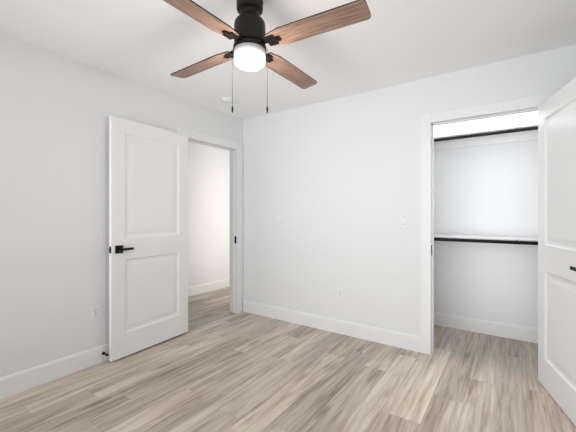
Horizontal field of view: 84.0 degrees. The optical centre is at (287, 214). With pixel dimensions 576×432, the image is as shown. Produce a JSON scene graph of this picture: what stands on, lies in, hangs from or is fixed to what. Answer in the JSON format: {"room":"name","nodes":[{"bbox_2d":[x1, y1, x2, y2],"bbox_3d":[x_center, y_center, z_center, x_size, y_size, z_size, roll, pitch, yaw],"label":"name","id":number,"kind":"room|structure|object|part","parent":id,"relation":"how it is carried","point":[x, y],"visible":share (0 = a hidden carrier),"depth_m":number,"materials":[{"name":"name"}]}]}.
{"room":"empty bedroom","nodes":[
{"label":"empty bedroom","id":0,"kind":"room"},
{"bbox_2d":[0,34,242,377],"bbox_3d":[-1.542,0.011,2.786,0.110,2.440,3.460,0,0,35],"label":"wall","id":1,"kind":"structure","parent":0,"point":[57,111],"depth_m":2.42,"materials":[{"name":"paint"}]},
{"bbox_2d":[0,343,108,398],"bbox_3d":[-1.803,1.161,2.301,0.014,0.140,2.365,0,0,35],"label":"baseboard","id":2,"kind":"structure","parent":1,"relation":"attached to","point":[21,381],"depth_m":2.36,"materials":[{"name":"paint"}]},
{"bbox_2d":[91,304,99,319],"bbox_3d":[-1.580,0.803,2.628,0.008,0.116,0.072,0,0,35],"label":"outlet","id":3,"kind":"object","parent":1,"relation":"attached to","point":[94,309],"visible":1,"depth_m":2.62,"materials":[{"name":"plastic"}]},
{"bbox_2d":[177,127,241,312],"bbox_3d":[-0.908,0.201,3.700,0.110,2.060,0.824,0,0,35],"label":"door jamb","id":4,"kind":"structure","parent":1,"relation":"in","point":[233,230],"depth_m":4.01,"materials":[{"name":"paint"}]},
{"bbox_2d":[109,115,187,361],"bbox_3d":[-1.259,0.198,2.987,0.121,2.030,0.819,0,0,31],"label":"bedroom door","id":5,"kind":"structure","parent":4,"relation":"attached to","point":[148,235],"depth_m":2.91,"materials":[{"name":"paint"}]},
{"bbox_3d":[-1.426,0.293,2.714,0.121,0.066,0.178,0,0,31],"label":"handle","id":6,"kind":"part","parent":5,"relation":"part of","materials":[{"name":"black metal"}]},
{"bbox_2d":[188,141,229,286],"bbox_3d":[-1.743,0.011,4.532,0.110,2.440,4.300,0,0,35],"label":"wall","id":7,"kind":"structure","parent":0,"point":[208,214],"depth_m":5.12,"materials":[{"name":"paint"}]},
{"bbox_2d":[188,278,229,296],"bbox_3d":[-1.692,1.161,4.496,0.014,0.140,4.080,0,0,35],"label":"baseboard","id":8,"kind":"structure","parent":7,"relation":"attached to","point":[205,287],"depth_m":5.10,"materials":[{"name":"paint"}]},
{"bbox_2d":[0,286,575,431],"bbox_3d":[-0.153,1.261,2.814,4.680,0.060,5.310,0,0,35],"label":"floor","id":9,"kind":"structure","parent":0,"point":[218,366],"depth_m":2.28,"materials":[{"name":"brown wood"}]},
{"bbox_2d":[0,0,575,119],"bbox_3d":[-0.153,-1.239,2.814,4.680,0.060,5.310,0,0,35],"label":"ceiling","id":10,"kind":"structure","parent":0,"point":[155,44],"depth_m":2.24,"materials":[{"name":"paint"}]},
{"bbox_2d":[222,97,233,102],"bbox_3d":[-0.630,-1.192,3.350,0.124,0.034,0.124,0,0,35],"label":"smoke detector","id":11,"kind":"object","parent":10,"relation":"attached to","point":[227,99],"visible":0.98,"depth_m":3.31,"materials":[{"name":"plastic"}]},
{"bbox_2d":[163,0,370,112],"bbox_3d":[-0.211,-0.879,1.747,1.017,0.659,0.981,0,0,-13],"label":"ceiling fan","id":12,"kind":"object","parent":10,"relation":"hanging from","point":[249,36],"visible":1,"depth_m":1.65,"materials":[{"name":"brown wood"}]},
{"bbox_3d":[-0.428,-0.906,1.412,0.120,0.006,0.520,12,7,35],"label":"blade","id":13,"kind":"part","parent":12,"relation":"part of","materials":[{"name":"brown wood"}]},
{"bbox_3d":[-0.518,-0.906,1.951,0.520,0.006,0.120,0,10,36],"label":"blade","id":14,"kind":"part","parent":12,"relation":"part of","materials":[{"name":"brown wood"}]},
{"bbox_3d":[-0.206,-0.840,1.726,0.171,0.095,0.171,0,0,35],"label":"light glass","id":15,"kind":"part","parent":12,"relation":"part of","materials":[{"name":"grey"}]},
{"bbox_3d":[0.014,-0.906,2.042,0.120,0.006,0.520,-12,-7,34],"label":"blade","id":16,"kind":"part","parent":12,"relation":"part of","materials":[{"name":"brown wood"}]},
{"bbox_3d":[0.129,-0.906,1.535,0.520,0.006,0.120,0,-10,30],"label":"blade","id":17,"kind":"part","parent":12,"relation":"part of","materials":[{"name":"brown wood"}]},
{"bbox_2d":[243,44,575,335],"bbox_3d":[0.814,0.011,3.190,3.300,2.440,0.110,0,0,35],"label":"wall","id":18,"kind":"structure","parent":0,"point":[335,183],"depth_m":3.23,"materials":[{"name":"paint"}]},
{"bbox_2d":[275,215,283,224],"bbox_3d":[-0.100,0.061,3.751,0.118,0.116,0.010,0,0,35],"label":"light switch","id":19,"kind":"object","parent":18,"relation":"attached to","point":[279,219],"visible":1,"depth_m":3.75,"materials":[{"name":"plastic"}]},
{"bbox_2d":[243,300,419,351],"bbox_3d":[0.309,1.161,3.465,2.130,0.140,0.014,0,0,35],"label":"baseboard","id":20,"kind":"structure","parent":18,"relation":"attached to","point":[388,337],"depth_m":3.30,"materials":[{"name":"paint"}]},
{"bbox_2d":[337,288,342,299],"bbox_3d":[0.536,0.821,3.311,0.072,0.116,0.008,0,0,35],"label":"outlet","id":21,"kind":"object","parent":18,"relation":"attached to","point":[340,292],"visible":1,"depth_m":3.31,"materials":[{"name":"plastic"}]},
{"bbox_2d":[400,214,407,226],"bbox_3d":[1.063,0.056,2.944,0.072,0.116,0.010,0,0,35],"label":"light switch","id":22,"kind":"object","parent":18,"relation":"attached to","point":[403,220],"visible":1,"depth_m":2.94,"materials":[{"name":"plastic"}]},
{"bbox_2d":[420,92,555,354],"bbox_3d":[1.602,0.171,2.643,0.931,2.120,0.142,0,0,35],"label":"door frame","id":23,"kind":"structure","parent":18,"relation":"attached to","point":[427,120],"depth_m":2.81,"materials":[{"name":"paint"}]},
{"bbox_2d":[538,77,575,425],"bbox_3d":[1.740,0.214,2.009,0.121,2.022,0.779,0,0,20],"label":"closet door","id":24,"kind":"structure","parent":18,"relation":"in","point":[557,245],"depth_m":2.07,"materials":[{"name":"paint"}]},
{"bbox_3d":[1.637,0.305,1.726,0.121,0.066,0.178,0,0,20],"label":"handle","id":25,"kind":"part","parent":24,"relation":"part of","materials":[{"name":"black metal"}]},
{"bbox_2d":[434,111,537,327],"bbox_3d":[1.869,0.011,3.493,1.910,2.440,0.110,0,0,35],"label":"wall","id":26,"kind":"structure","parent":0,"point":[490,189],"depth_m":3.29,"materials":[{"name":"paint"}]},
{"bbox_2d":[434,312,537,343],"bbox_3d":[1.879,1.161,3.410,1.800,0.140,0.014,0,0,35],"label":"baseboard","id":27,"kind":"structure","parent":26,"relation":"attached to","point":[516,332],"depth_m":3.28,"materials":[{"name":"paint"}]},
{"bbox_2d":[434,234,537,245],"bbox_3d":[1.790,0.257,3.282,1.800,0.088,0.326,0,0,35],"label":"closet shelf","id":28,"kind":"object","parent":26,"relation":"attached to","point":[502,240],"visible":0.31,"depth_m":3.10,"materials":[{"name":"black"}]},
{"bbox_2d":[434,123,537,149],"bbox_3d":[1.790,-0.763,3.282,1.800,0.088,0.326,0,0,35],"label":"closet shelf","id":29,"kind":"object","parent":26,"relation":"attached to","point":[501,135],"visible":0.44,"depth_m":3.18,"materials":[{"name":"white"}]}
]}

